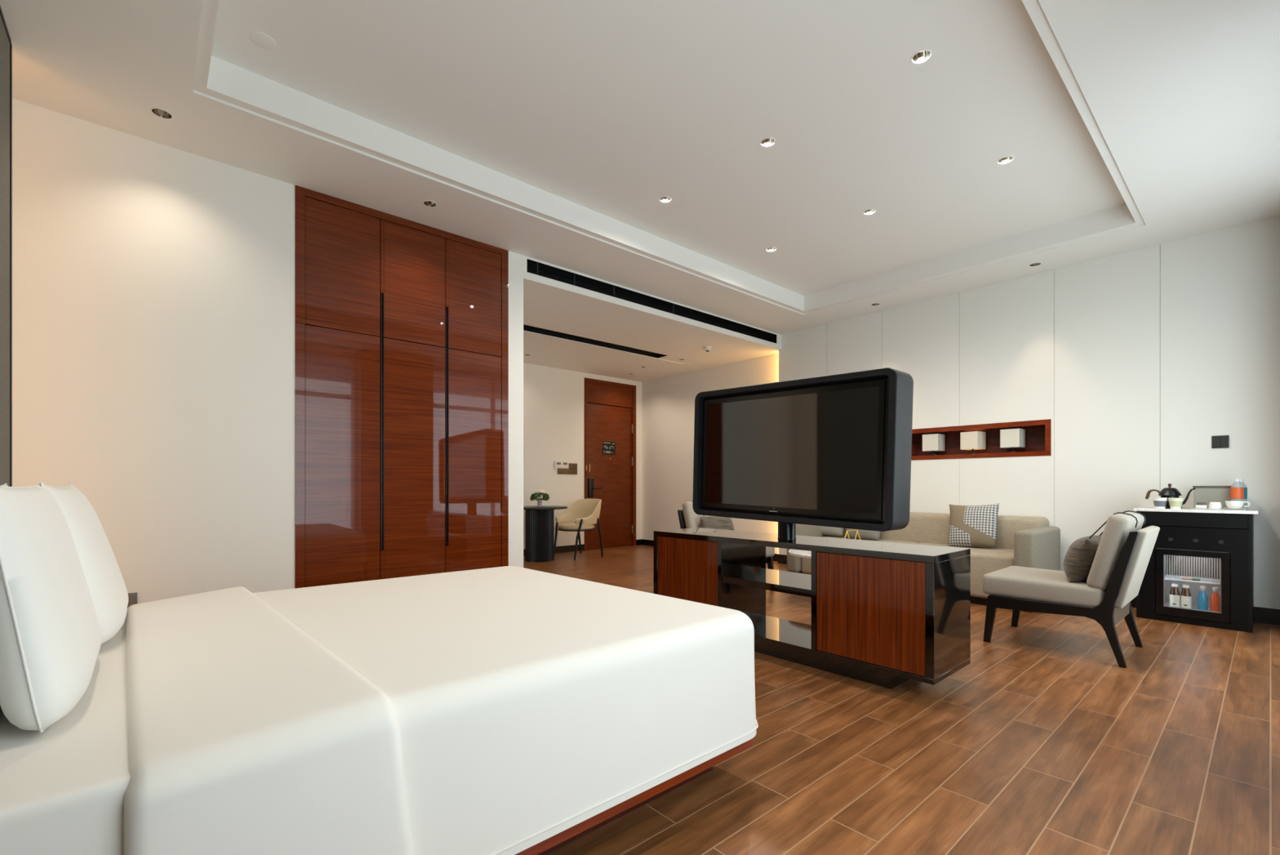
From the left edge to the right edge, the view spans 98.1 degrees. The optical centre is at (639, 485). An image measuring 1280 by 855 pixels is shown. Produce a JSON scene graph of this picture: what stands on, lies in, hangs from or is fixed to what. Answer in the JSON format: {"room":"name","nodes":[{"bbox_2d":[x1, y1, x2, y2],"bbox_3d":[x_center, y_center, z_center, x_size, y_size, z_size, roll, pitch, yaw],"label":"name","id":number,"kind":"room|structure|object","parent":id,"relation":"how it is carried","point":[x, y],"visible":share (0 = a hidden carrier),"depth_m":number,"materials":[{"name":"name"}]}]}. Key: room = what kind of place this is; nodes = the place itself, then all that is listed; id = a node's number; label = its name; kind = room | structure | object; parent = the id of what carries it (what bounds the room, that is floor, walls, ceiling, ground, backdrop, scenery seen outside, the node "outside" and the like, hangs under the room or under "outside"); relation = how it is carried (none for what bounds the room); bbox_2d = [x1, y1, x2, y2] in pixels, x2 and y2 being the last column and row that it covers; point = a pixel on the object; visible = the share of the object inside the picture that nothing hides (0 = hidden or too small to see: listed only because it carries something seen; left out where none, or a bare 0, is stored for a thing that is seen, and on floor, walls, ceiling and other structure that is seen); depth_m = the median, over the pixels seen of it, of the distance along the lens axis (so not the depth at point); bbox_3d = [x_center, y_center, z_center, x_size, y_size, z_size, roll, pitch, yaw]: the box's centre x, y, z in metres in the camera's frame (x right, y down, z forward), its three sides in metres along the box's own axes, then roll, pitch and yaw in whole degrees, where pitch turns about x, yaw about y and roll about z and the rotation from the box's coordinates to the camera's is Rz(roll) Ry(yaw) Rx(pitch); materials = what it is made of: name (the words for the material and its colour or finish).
{"room":"hotel room","nodes":[
{"label":"hotel room","id":0,"kind":"room"},
{"bbox_2d":[12,97,781,603],"bbox_3d":[-0.895,-0.650,5.407,7.600,3.400,0.620,0,0,-41],"label":"wall","id":1,"kind":"structure","parent":0,"point":[153,282],"depth_m":3.30,"materials":[{"name":"white paint"}]},
{"bbox_2d":[127,591,137,608],"bbox_3d":[-2.958,0.667,3.170,0.128,0.095,0.012,0,0,-41],"label":"wall socket","id":2,"kind":"object","parent":1,"relation":"attached to","point":[132,597],"visible":0.22,"depth_m":3.19,"materials":[{"name":"brown"}]},
{"bbox_2d":[527,258,776,343],"bbox_3d":[0.359,-1.943,6.203,3.755,0.118,0.151,0,0,-41],"label":"air vent","id":3,"kind":"object","parent":1,"relation":"in","point":[533,267],"visible":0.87,"depth_m":5.87,"materials":[{"name":"black metal"}]},
{"bbox_2d":[777,351,778,554],"bbox_3d":[1.905,-0.440,7.532,0.085,2.740,0.007,0,0,-41],"label":"light strip","id":4,"kind":"object","parent":1,"relation":"attached to","point":[778,351],"visible":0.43,"depth_m":7.50,"materials":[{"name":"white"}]},
{"bbox_2d":[523,362,642,549],"bbox_3d":[-1.492,-0.450,8.544,4.450,3.000,0.140,0,0,-41],"label":"wall","id":5,"kind":"structure","parent":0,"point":[553,398],"depth_m":8.64,"materials":[{"name":"white paint"}]},
{"bbox_2d":[554,461,568,468],"bbox_3d":[-1.223,-0.320,8.661,0.256,0.110,0.016,0,0,-41],"label":"thermostat","id":6,"kind":"object","parent":5,"relation":"attached to","point":[563,464],"visible":1,"depth_m":8.66,"materials":[{"name":"white plastic"}]},
{"bbox_2d":[557,462,577,474],"bbox_3d":[-1.147,-0.261,8.746,0.353,0.173,0.014,0,0,-41],"label":"wall switch","id":7,"kind":"object","parent":5,"relation":"attached to","point":[572,469],"visible":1,"depth_m":8.78,"materials":[{"name":"brown metal"}]},
{"bbox_2d":[523,538,641,555],"bbox_3d":[-1.476,1.000,8.458,4.040,0.100,0.012,0,0,-41],"label":"baseboard","id":8,"kind":"structure","parent":5,"relation":"attached to","point":[565,548],"depth_m":8.77,"materials":[{"name":"black wood"}]},
{"bbox_2d":[584,377,635,550],"bbox_3d":[-0.493,-0.345,9.343,1.105,2.790,0.161,0,0,-41],"label":"door","id":9,"kind":"structure","parent":5,"relation":"attached to","point":[610,407],"depth_m":9.36,"materials":[{"name":"brown wood"}]},
{"bbox_2d":[602,440,615,454],"bbox_3d":[-0.520,-0.626,9.330,0.267,0.212,0.009,0,0,-41],"label":"evacuation plan","id":10,"kind":"object","parent":9,"relation":"attached to","point":[608,447],"visible":1,"depth_m":9.33,"materials":[{"name":"black"}]},
{"bbox_2d":[0,0,1279,334],"bbox_3d":[0.907,-2.185,3.396,7.650,0.330,4.780,0,0,-41],"label":"ceiling","id":11,"kind":"structure","parent":0,"point":[1183,95],"depth_m":3.12,"materials":[{"name":"white paint"}]},
{"bbox_2d":[150,106,173,119],"bbox_3d":[-2.598,-2.042,3.015,0.098,0.047,0.098,0,0,-41],"label":"recessed light","id":12,"kind":"object","parent":11,"relation":"in","point":[158,112],"visible":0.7,"depth_m":3.04,"materials":[{"name":"white paint"}]},
{"bbox_2d":[422,200,436,207],"bbox_3d":[-1.508,-2.042,3.982,0.098,0.047,0.098,0,0,-41],"label":"recessed light","id":13,"kind":"object","parent":11,"relation":"in","point":[429,203],"visible":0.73,"depth_m":4.01,"materials":[{"name":"white metal"}]},
{"bbox_2d":[193,0,1145,313],"bbox_3d":[0.817,-2.192,3.583,5.640,0.316,3.020,0,0,-41],"label":"trim","id":14,"kind":"structure","parent":11,"relation":"attached to","point":[216,77],"depth_m":3.96,"materials":[{"name":"white paint"}]},
{"bbox_2d":[871,302,879,306],"bbox_3d":[2.630,-2.042,6.195,0.098,0.047,0.098,0,0,-41],"label":"recessed light","id":15,"kind":"object","parent":11,"relation":"in","point":[873,304],"visible":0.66,"depth_m":6.22,"materials":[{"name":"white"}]},
{"bbox_2d":[1028,262,1041,266],"bbox_3d":[3.616,-2.042,5.078,0.098,0.047,0.098,0,0,-41],"label":"recessed light","id":16,"kind":"object","parent":11,"relation":"in","point":[1036,264],"visible":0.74,"depth_m":5.10,"materials":[{"name":"white metal"}]},
{"bbox_2d":[523,287,774,382],"bbox_3d":[-0.524,-2.085,7.524,4.245,0.530,2.910,0,0,-41],"label":"ceiling","id":17,"kind":"structure","parent":0,"point":[540,309],"depth_m":7.16,"materials":[{"name":"white paint"}]},
{"bbox_2d":[523,324,684,364],"bbox_3d":[-0.540,-1.848,7.122,3.400,0.076,0.237,0,0,-41],"label":"ceiling vent","id":18,"kind":"object","parent":17,"relation":"in","point":[546,332],"visible":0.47,"depth_m":7.16,"materials":[{"name":"black metal"}]},
{"bbox_2d":[702,346,711,351],"bbox_3d":[0.892,-1.792,7.323,0.120,0.055,0.120,0,0,-41],"label":"smoke detector","id":19,"kind":"object","parent":17,"relation":"attached to","point":[707,348],"visible":1,"depth_m":7.29,"materials":[{"name":"white plastic"}]},
{"bbox_2d":[211,0,1124,295],"bbox_3d":[0.810,-2.280,3.570,5.510,0.140,2.910,0,0,-41],"label":"ceiling","id":20,"kind":"structure","parent":0,"point":[611,108],"depth_m":3.21,"materials":[{"name":"white paint"}]},
{"bbox_2d":[248,31,276,49],"bbox_3d":[-1.874,-2.208,2.760,0.114,0.004,0.114,0,0,-41],"label":"ceiling speaker","id":21,"kind":"object","parent":20,"relation":"attached to","point":[262,40],"visible":1,"depth_m":2.75,"materials":[{"name":"white paint"}]},
{"bbox_2d":[658,195,671,202],"bbox_3d":[0.196,-2.232,4.288,0.098,0.047,0.098,0,0,-41],"label":"recessed light","id":22,"kind":"object","parent":20,"relation":"in","point":[664,198],"visible":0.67,"depth_m":4.32,"materials":[{"name":"white metal"}]},
{"bbox_2d":[760,137,775,146],"bbox_3d":[0.823,-2.232,3.575,0.098,0.047,0.098,0,0,-41],"label":"recessed light","id":23,"kind":"object","parent":20,"relation":"in","point":[769,141],"visible":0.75,"depth_m":3.61,"materials":[{"name":"white metal"}]},
{"bbox_2d":[765,246,776,251],"bbox_3d":[1.228,-2.232,5.197,0.098,0.047,0.098,0,0,-41],"label":"recessed light","id":24,"kind":"object","parent":20,"relation":"in","point":[768,249],"visible":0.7,"depth_m":5.23,"materials":[{"name":"white metal"}]},
{"bbox_2d":[862,208,875,214],"bbox_3d":[1.855,-2.232,4.484,0.098,0.047,0.098,0,0,-41],"label":"recessed light","id":25,"kind":"object","parent":20,"relation":"in","point":[868,211],"visible":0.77,"depth_m":4.51,"materials":[{"name":"white metal"}]},
{"bbox_2d":[911,48,932,63],"bbox_3d":[1.451,-2.232,2.862,0.098,0.047,0.098,0,0,-41],"label":"recessed light","id":26,"kind":"object","parent":20,"relation":"in","point":[919,57],"visible":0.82,"depth_m":2.89,"materials":[{"name":"white metal"}]},
{"bbox_2d":[996,155,1013,164],"bbox_3d":[2.483,-2.232,3.771,0.098,0.047,0.098,0,0,-41],"label":"recessed light","id":27,"kind":"object","parent":20,"relation":"in","point":[1006,159],"visible":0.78,"depth_m":3.80,"materials":[{"name":"white metal"}]},
{"bbox_2d":[642,353,777,553],"bbox_3d":[1.053,-0.450,8.733,0.120,3.000,2.940,0,0,-41],"label":"wall","id":28,"kind":"structure","parent":0,"point":[668,402],"depth_m":9.17,"materials":[{"name":"white paint"}]},
{"bbox_2d":[641,538,777,560],"bbox_3d":[0.991,1.000,8.704,0.012,0.100,2.878,0,0,-41],"label":"baseboard","id":29,"kind":"structure","parent":28,"relation":"attached to","point":[645,542],"depth_m":9.61,"materials":[{"name":"black wood"}]},
{"bbox_2d":[523,544,1279,854],"bbox_3d":[-0.136,1.080,4.582,7.650,0.060,7.940,0,0,-41],"label":"floor","id":30,"kind":"structure","parent":0,"point":[1042,744],"depth_m":2.15,"materials":[{"name":"brown wood"}]},
{"bbox_2d":[0,5,12,486],"bbox_3d":[-1.543,-0.484,0.960,0.092,3.069,4.120,0,0,-41],"label":"headboard panel","id":31,"kind":"object","parent":30,"relation":"on","point":[6,46],"visible":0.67,"depth_m":2.44,"materials":[{"name":"fabric"}]},
{"bbox_2d":[0,621,752,854],"bbox_3d":[-0.910,0.760,1.915,2.104,0.580,1.662,0,0,-41],"label":"bed","id":32,"kind":"object","parent":30,"relation":"on","point":[63,787],"visible":0.21,"depth_m":0.94,"materials":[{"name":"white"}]},
{"bbox_2d":[0,481,101,732],"bbox_3d":[-1.343,0.226,1.263,0.156,0.473,0.734,0,0,-42],"label":"pillow","id":33,"kind":"object","parent":32,"relation":"on","point":[51,634],"visible":1,"depth_m":1.04,"materials":[{"name":"white fabric"}]},
{"bbox_2d":[40,482,128,644],"bbox_3d":[-1.754,0.227,1.761,0.191,0.469,0.734,0,0,-42],"label":"pillow","id":34,"kind":"object","parent":32,"relation":"on","point":[104,580],"visible":0.52,"depth_m":1.58,"materials":[{"name":"white fabric"}]},
{"bbox_2d":[124,565,758,854],"bbox_3d":[-0.758,0.651,2.062,1.743,0.458,1.813,0,0,-41],"label":"duvet","id":35,"kind":"object","parent":32,"relation":"on","point":[498,710],"visible":0.99,"depth_m":1.36,"materials":[{"name":"white fabric"}]},
{"bbox_2d":[294,185,508,588],"bbox_3d":[-1.923,-0.484,4.478,1.580,3.069,0.596,0,0,-41],"label":"wardrobe","id":36,"kind":"object","parent":30,"relation":"on","point":[402,324],"visible":0.77,"depth_m":4.16,"materials":[{"name":"red wood"}]},
{"bbox_2d":[523,505,567,561],"bbox_3d":[-1.406,0.675,7.781,0.780,0.750,0.780,0,0,-41],"label":"dining table","id":37,"kind":"object","parent":30,"relation":"on","point":[539,521],"visible":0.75,"depth_m":7.61,"materials":[{"name":"black wood"}]},
{"bbox_2d":[529,488,550,506],"bbox_3d":[-1.411,0.178,7.774,0.286,0.244,0.291,0,0,-41],"label":"flower arrangement","id":38,"kind":"object","parent":37,"relation":"on","point":[545,496],"visible":1,"depth_m":7.75,"materials":[{"name":"green plant"}]},
{"bbox_2d":[554,498,603,559],"bbox_3d":[-0.897,0.627,8.189,0.632,0.848,0.682,0,0,-41],"label":"dining chair","id":39,"kind":"object","parent":30,"relation":"on","point":[584,513],"visible":0.98,"depth_m":8.22,"materials":[{"name":"beige fabric"}]},
{"bbox_2d":[677,501,774,568],"bbox_3d":[0.891,0.610,5.829,0.640,0.879,0.829,0,0,-41],"label":"armchair","id":40,"kind":"object","parent":30,"relation":"on","point":[688,518],"visible":0.12,"depth_m":5.81,"materials":[{"name":"fabric"}]},
{"bbox_2d":[682,501,709,528],"bbox_3d":[0.731,0.400,6.011,0.624,0.458,0.199,0,0,-41],"label":"cushion","id":41,"kind":"object","parent":40,"relation":"on","point":[691,519],"depth_m":5.82,"materials":[{"name":"fabric"}]},
{"bbox_2d":[691,500,734,529],"bbox_3d":[0.775,0.384,5.961,0.480,0.446,0.372,0,0,-41],"label":"lumbar cushion","id":42,"kind":"object","parent":40,"relation":"on","point":[710,522],"visible":0.32,"depth_m":5.80,"materials":[{"name":"beige fabric"}]},
{"bbox_2d":[765,546,774,557],"bbox_3d":[0.953,0.667,5.759,0.632,0.140,0.642,0,0,-41],"label":"seat cushion","id":43,"kind":"object","parent":40,"relation":"on","point":[770,551],"depth_m":5.66,"materials":[{"name":"fabric"}]},
{"bbox_2d":[788,548,811,558],"bbox_3d":[1.750,0.825,5.004,0.800,0.460,0.800,0,0,-41],"label":"coffee table","id":44,"kind":"object","parent":30,"relation":"on","point":[797,553],"visible":0.21,"depth_m":4.90,"materials":[{"name":"white stone"}]},
{"bbox_2d":[844,529,861,539],"bbox_3d":[1.896,0.495,4.959,0.264,0.198,0.059,0,0,-29],"label":"ornament","id":45,"kind":"object","parent":44,"relation":"on","point":[847,530],"visible":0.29,"depth_m":4.96,"materials":[{"name":"gold metal"}]},
{"bbox_2d":[653,527,970,688],"bbox_3d":[0.933,0.694,3.546,0.486,0.712,1.970,0,0,-41],"label":"tv cabinet","id":46,"kind":"object","parent":30,"relation":"on","point":[887,615],"visible":0.83,"depth_m":3.02,"materials":[{"name":"black paint"}]},
{"bbox_2d":[721,568,811,597],"bbox_3d":[0.934,0.614,3.548,0.482,0.042,0.660,0,0,-41],"label":"shelf","id":47,"kind":"object","parent":46,"relation":"attached to","point":[788,582],"depth_m":3.51,"materials":[{"name":"black glass"}]},
{"bbox_2d":[692,367,913,539],"bbox_3d":[0.932,-0.159,3.491,0.212,0.995,1.451,0,0,-41],"label":"television","id":48,"kind":"object","parent":46,"relation":"on","point":[835,450],"visible":1,"depth_m":3.29,"materials":[{"name":"black plastic"}]},
{"bbox_2d":[786,511,1060,613],"bbox_3d":[2.781,0.672,5.698,0.965,0.755,2.350,0,0,-41],"label":"sofa","id":49,"kind":"object","parent":30,"relation":"on","point":[1028,541],"visible":0.34,"depth_m":5.13,"materials":[{"name":"beige fabric"}]},
{"bbox_2d":[820,525,844,536],"bbox_3d":[2.208,0.388,6.500,0.426,0.396,0.192,0,0,43],"label":"throw cushion","id":50,"kind":"object","parent":49,"relation":"on","point":[827,531],"visible":0.2,"depth_m":6.38,"materials":[{"name":"grey fabric"}]},
{"bbox_2d":[844,528,879,540],"bbox_3d":[2.481,0.398,6.158,0.197,0.396,0.426,0,0,-38],"label":"throw cushion","id":51,"kind":"object","parent":49,"relation":"on","point":[864,534],"visible":0.21,"depth_m":6.06,"materials":[{"name":"beige fabric"}]},
{"bbox_2d":[915,542,1013,598],"bbox_3d":[3.061,0.791,5.263,0.690,0.387,1.021,0,0,-41],"label":"seat cushion","id":52,"kind":"object","parent":49,"relation":"on","point":[984,560],"depth_m":4.86,"materials":[{"name":"fabric"}]},
{"bbox_2d":[948,502,999,547],"bbox_3d":[3.206,0.383,5.364,0.200,0.431,0.449,0,0,-42],"label":"throw cushion","id":53,"kind":"object","parent":49,"relation":"on","point":[975,526],"visible":1,"depth_m":5.29,"materials":[{"name":"fabric"}]},
{"bbox_2d":[982,511,1159,667],"bbox_3d":[2.813,0.610,3.645,0.640,0.879,0.829,0,0,-41],"label":"armchair","id":54,"kind":"object","parent":30,"relation":"on","point":[1124,551],"visible":0.99,"depth_m":3.35,"materials":[{"name":"beige fabric"}]},
{"bbox_2d":[982,565,1106,607],"bbox_3d":[2.752,0.667,3.715,0.632,0.140,0.642,0,0,-41],"label":"seat cushion","id":55,"kind":"object","parent":54,"relation":"on","point":[1015,584],"depth_m":3.53,"materials":[{"name":"fabric"}]},
{"bbox_2d":[1063,510,1146,582],"bbox_3d":[2.929,0.384,3.514,0.480,0.446,0.372,0,0,-41],"label":"lumbar cushion","id":56,"kind":"object","parent":54,"relation":"on","point":[1078,559],"visible":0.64,"depth_m":3.43,"materials":[{"name":"beige fabric"}]},
{"bbox_2d":[1086,511,1144,590],"bbox_3d":[2.973,0.400,3.463,0.624,0.458,0.199,0,0,-41],"label":"cushion","id":57,"kind":"object","parent":54,"relation":"on","point":[1113,566],"depth_m":3.24,"materials":[{"name":"fabric"}]},
{"bbox_2d":[1133,506,1258,632],"bbox_3d":[4.326,0.617,4.327,0.477,0.866,0.664,0,0,-41],"label":"base cabinet","id":58,"kind":"object","parent":30,"relation":"on","point":[1232,531],"visible":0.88,"depth_m":4.10,"materials":[{"name":"black lacquered wood"},{"name":"white marble"},{"name":"glass"}]},
{"bbox_2d":[1155,547,1230,622],"bbox_3d":[4.302,0.747,4.311,0.406,0.513,0.396,0,0,-41],"label":"mini fridge","id":59,"kind":"object","parent":58,"relation":"in","point":[1212,567],"visible":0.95,"depth_m":4.31,"materials":[{"name":"grey metal"}]},
{"bbox_2d":[1169,583,1180,607],"bbox_3d":[4.160,0.863,4.316,0.061,0.190,0.060,0,0,-41],"label":"bottle","id":60,"kind":"object","parent":59,"relation":"on","point":[1175,596],"visible":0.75,"depth_m":4.30,"materials":[{"name":"white glass"}]},
{"bbox_2d":[1180,584,1191,608],"bbox_3d":[4.201,0.863,4.270,0.061,0.190,0.060,0,0,-41],"label":"bottle","id":61,"kind":"object","parent":59,"relation":"on","point":[1185,595],"visible":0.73,"depth_m":4.25,"materials":[{"name":"white glass"}]},
{"bbox_2d":[1164,574,1220,584],"bbox_3d":[4.298,0.731,4.308,0.299,0.010,0.338,0,0,-41],"label":"shelf","id":62,"kind":"object","parent":59,"relation":"attached to","point":[1206,580],"depth_m":4.32,"materials":[{"name":"silver metal"}]},
{"bbox_2d":[1197,586,1208,610],"bbox_3d":[4.268,0.862,4.209,0.058,0.192,0.058,0,0,-41],"label":"drink bottle","id":63,"kind":"object","parent":59,"relation":"on","point":[1202,598],"visible":0.86,"depth_m":4.19,"materials":[{"name":"blue plastic"}]},
{"bbox_2d":[1209,586,1220,612],"bbox_3d":[4.313,0.862,4.158,0.058,0.192,0.058,0,0,-41],"label":"drink bottle","id":64,"kind":"object","parent":59,"relation":"on","point":[1215,598],"visible":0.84,"depth_m":4.14,"materials":[{"name":"orange plastic"}]},
{"bbox_2d":[1133,506,1258,514],"bbox_3d":[4.326,0.195,4.327,0.477,0.021,0.664,0,0,-41],"label":"countertop","id":65,"kind":"structure","parent":58,"relation":"on","point":[1140,508],"depth_m":4.16,"materials":[{"name":"white stone"}]},
{"bbox_2d":[1152,497,1167,508],"bbox_3d":[4.094,0.141,4.369,0.086,0.086,0.086,0,0,-41],"label":"cup","id":66,"kind":"object","parent":65,"relation":"on","point":[1159,502],"visible":0.99,"depth_m":4.34,"materials":[{"name":"white ceramic"}]},
{"bbox_2d":[1145,483,1195,508],"bbox_3d":[4.256,0.085,4.458,0.146,0.199,0.265,0,0,-14],"label":"kettle","id":67,"kind":"object","parent":65,"relation":"on","point":[1166,492],"visible":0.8,"depth_m":4.42,"materials":[{"name":"black metal"}]},
{"bbox_2d":[1168,497,1183,509],"bbox_3d":[4.153,0.141,4.302,0.086,0.086,0.086,0,0,-41],"label":"cup","id":68,"kind":"object","parent":65,"relation":"on","point":[1175,503],"visible":1,"depth_m":4.28,"materials":[{"name":"white"}]},
{"bbox_2d":[1191,507,1247,510],"bbox_3d":[4.413,0.180,4.227,0.350,0.008,0.285,0,0,-41],"label":"serving tray","id":69,"kind":"object","parent":65,"relation":"on","point":[1192,508],"visible":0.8,"depth_m":4.11,"materials":[{"name":"grey"}]},
{"bbox_2d":[1195,502,1207,508],"bbox_3d":[4.274,0.153,4.225,0.050,0.046,0.060,0,0,-41],"label":"sugar bowl","id":70,"kind":"object","parent":69,"relation":"on","point":[1199,504],"visible":1,"depth_m":4.21,"materials":[{"name":"white ceramic"}]},
{"bbox_2d":[1192,485,1231,508],"bbox_3d":[4.463,0.090,4.321,0.138,0.172,0.218,0,0,-41],"label":"box","id":71,"kind":"object","parent":69,"relation":"on","point":[1207,494],"visible":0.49,"depth_m":4.28,"materials":[{"name":"grey plastic"}]},
{"bbox_2d":[1208,502,1222,508],"bbox_3d":[4.322,0.151,4.170,0.072,0.050,0.072,0,0,-41],"label":"tumbler","id":72,"kind":"object","parent":69,"relation":"on","point":[1211,504],"visible":0.98,"depth_m":4.15,"materials":[{"name":"white ceramic"}]},
{"bbox_2d":[1230,479,1244,507],"bbox_3d":[4.463,0.065,4.147,0.070,0.222,0.070,0,0,-41],"label":"water bottle","id":73,"kind":"object","parent":69,"relation":"on","point":[1237,489],"visible":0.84,"depth_m":4.13,"materials":[{"name":"orange plastic"}]},
{"bbox_2d":[1223,500,1250,509],"bbox_3d":[4.377,0.146,4.085,0.125,0.060,0.125,0,0,9],"label":"teacup","id":74,"kind":"object","parent":69,"relation":"on","point":[1232,504],"visible":1,"depth_m":4.05,"materials":[{"name":"white ceramic"}]},
{"bbox_2d":[1224,500,1244,507],"bbox_3d":[4.377,0.143,4.085,0.100,0.054,0.100,0,0,-41],"label":"cup","id":75,"kind":"object","parent":74,"relation":"on","point":[1230,504],"depth_m":4.06,"materials":[{"name":"white ceramic"}]},
{"bbox_2d":[1240,479,1247,507],"bbox_3d":[4.533,0.065,4.189,0.070,0.222,0.070,0,0,-41],"label":"water bottle","id":76,"kind":"object","parent":69,"relation":"on","point":[1241,480],"visible":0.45,"depth_m":4.16,"materials":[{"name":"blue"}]},
{"bbox_2d":[778,215,1279,608],"bbox_3d":[3.466,-0.545,5.748,0.100,2.950,4.726,0,0,-41],"label":"wall","id":77,"kind":"structure","parent":0,"point":[1135,359],"depth_m":4.92,"materials":[{"name":"white paint"}]},
{"bbox_2d":[911,418,1051,459],"bbox_3d":[3.494,-0.451,5.795,0.216,0.342,1.356,0,0,-41],"label":"wall niche","id":78,"kind":"object","parent":77,"relation":"attached to","point":[1038,432],"visible":0.49,"depth_m":5.72,"materials":[{"name":"brown wood"}]},
{"bbox_2d":[922,433,945,455],"bbox_3d":[3.223,-0.440,6.093,0.172,0.230,0.172,0,0,-41],"label":"lamp","id":79,"kind":"object","parent":78,"relation":"in","point":[934,442],"visible":0.88,"depth_m":6.04,"materials":[{"name":"beige fabric"}]},
{"bbox_2d":[960,431,986,453],"bbox_3d":[3.481,-0.440,5.801,0.172,0.230,0.172,0,0,-34],"label":"lamp","id":80,"kind":"object","parent":78,"relation":"in","point":[973,440],"visible":0.88,"depth_m":5.75,"materials":[{"name":"beige fabric"}]},
{"bbox_2d":[1000,428,1025,452],"bbox_3d":[3.715,-0.440,5.534,0.172,0.230,0.172,0,0,-41],"label":"lamp","id":81,"kind":"object","parent":78,"relation":"in","point":[1012,438],"visible":0.84,"depth_m":5.48,"materials":[{"name":"beige fabric"}]},
{"bbox_2d":[777,554,1279,625],"bbox_3d":[3.463,0.990,5.746,0.108,0.120,4.730,0,0,-41],"label":"baseboard","id":82,"kind":"structure","parent":77,"relation":"attached to","point":[1261,615],"depth_m":4.22,"materials":[{"name":"black"}]},
{"bbox_2d":[1212,435,1229,448],"bbox_3d":[4.589,-0.344,4.388,0.013,0.098,0.094,0,0,-41],"label":"wall switch","id":83,"kind":"object","parent":77,"relation":"attached to","point":[1220,441],"visible":1,"depth_m":4.38,"materials":[{"name":"grey plastic"}]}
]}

